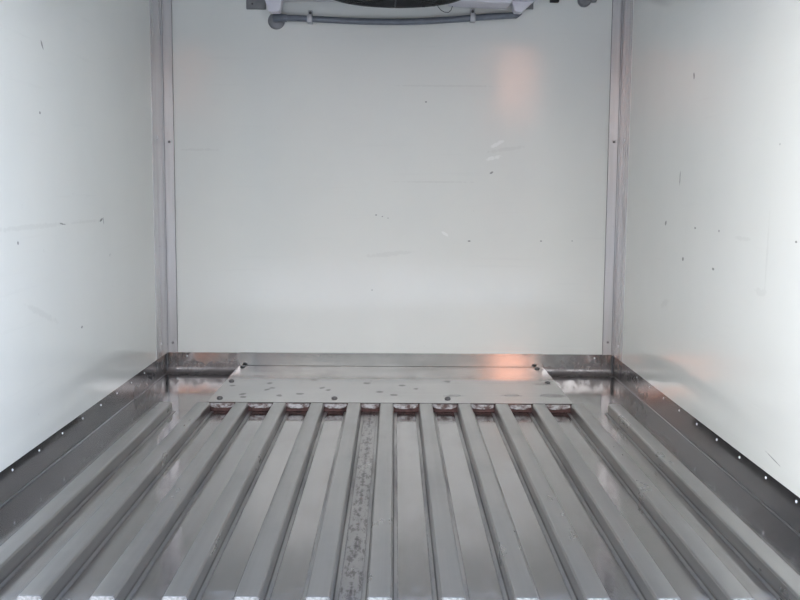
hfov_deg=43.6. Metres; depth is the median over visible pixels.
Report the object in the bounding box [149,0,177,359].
trim
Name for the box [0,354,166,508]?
baseboard
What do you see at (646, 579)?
rib
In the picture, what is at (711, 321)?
wall
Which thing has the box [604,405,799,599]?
rib
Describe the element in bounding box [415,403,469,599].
rib
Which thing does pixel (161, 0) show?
trim
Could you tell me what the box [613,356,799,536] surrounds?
baseboard
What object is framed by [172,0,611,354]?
wall
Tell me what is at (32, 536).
rib
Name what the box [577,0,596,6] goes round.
round fitting
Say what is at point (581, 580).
rib
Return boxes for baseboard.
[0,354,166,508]
[166,352,612,375]
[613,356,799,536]
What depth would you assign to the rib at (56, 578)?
2.22 m
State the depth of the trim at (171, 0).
3.98 m
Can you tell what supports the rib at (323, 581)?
on the floor
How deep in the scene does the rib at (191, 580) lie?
2.22 m
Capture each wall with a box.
[0,0,156,471]
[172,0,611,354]
[622,0,799,497]
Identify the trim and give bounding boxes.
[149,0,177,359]
[161,0,167,336]
[171,0,177,348]
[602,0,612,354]
[603,0,633,361]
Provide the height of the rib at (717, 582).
0.033 m
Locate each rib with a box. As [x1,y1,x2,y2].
[0,402,175,589]
[16,402,213,599]
[89,402,251,599]
[161,403,288,599]
[233,403,326,599]
[301,403,364,599]
[361,403,398,599]
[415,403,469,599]
[454,404,540,599]
[491,404,609,599]
[529,404,680,599]
[567,404,754,599]
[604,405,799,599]
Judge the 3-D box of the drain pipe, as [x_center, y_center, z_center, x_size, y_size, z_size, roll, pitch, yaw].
[-0.018,-1.097,3.894,0.997,0.087,0.050,0,6,0]
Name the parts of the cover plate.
plate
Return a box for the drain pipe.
[268,9,521,29]
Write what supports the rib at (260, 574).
on the floor
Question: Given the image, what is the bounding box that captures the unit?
[246,0,534,13]
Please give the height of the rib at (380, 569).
0.033 m
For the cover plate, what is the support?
on the floor
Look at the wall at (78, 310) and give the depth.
2.85 m
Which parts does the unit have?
mounting leg, mounting leg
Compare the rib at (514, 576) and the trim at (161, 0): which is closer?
the rib at (514, 576)
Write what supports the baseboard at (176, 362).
attached to the wall at (340, 188)
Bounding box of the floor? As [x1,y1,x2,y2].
[0,374,799,599]
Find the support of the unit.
attached to the wall at (340, 188)
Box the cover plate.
[207,352,572,412]
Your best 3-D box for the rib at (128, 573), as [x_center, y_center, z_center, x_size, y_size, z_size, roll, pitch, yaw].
[-0.530,0.450,2.566,0.070,0.033,1.617,0,6,0]
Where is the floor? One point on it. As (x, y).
(184, 391)
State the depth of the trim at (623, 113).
3.94 m

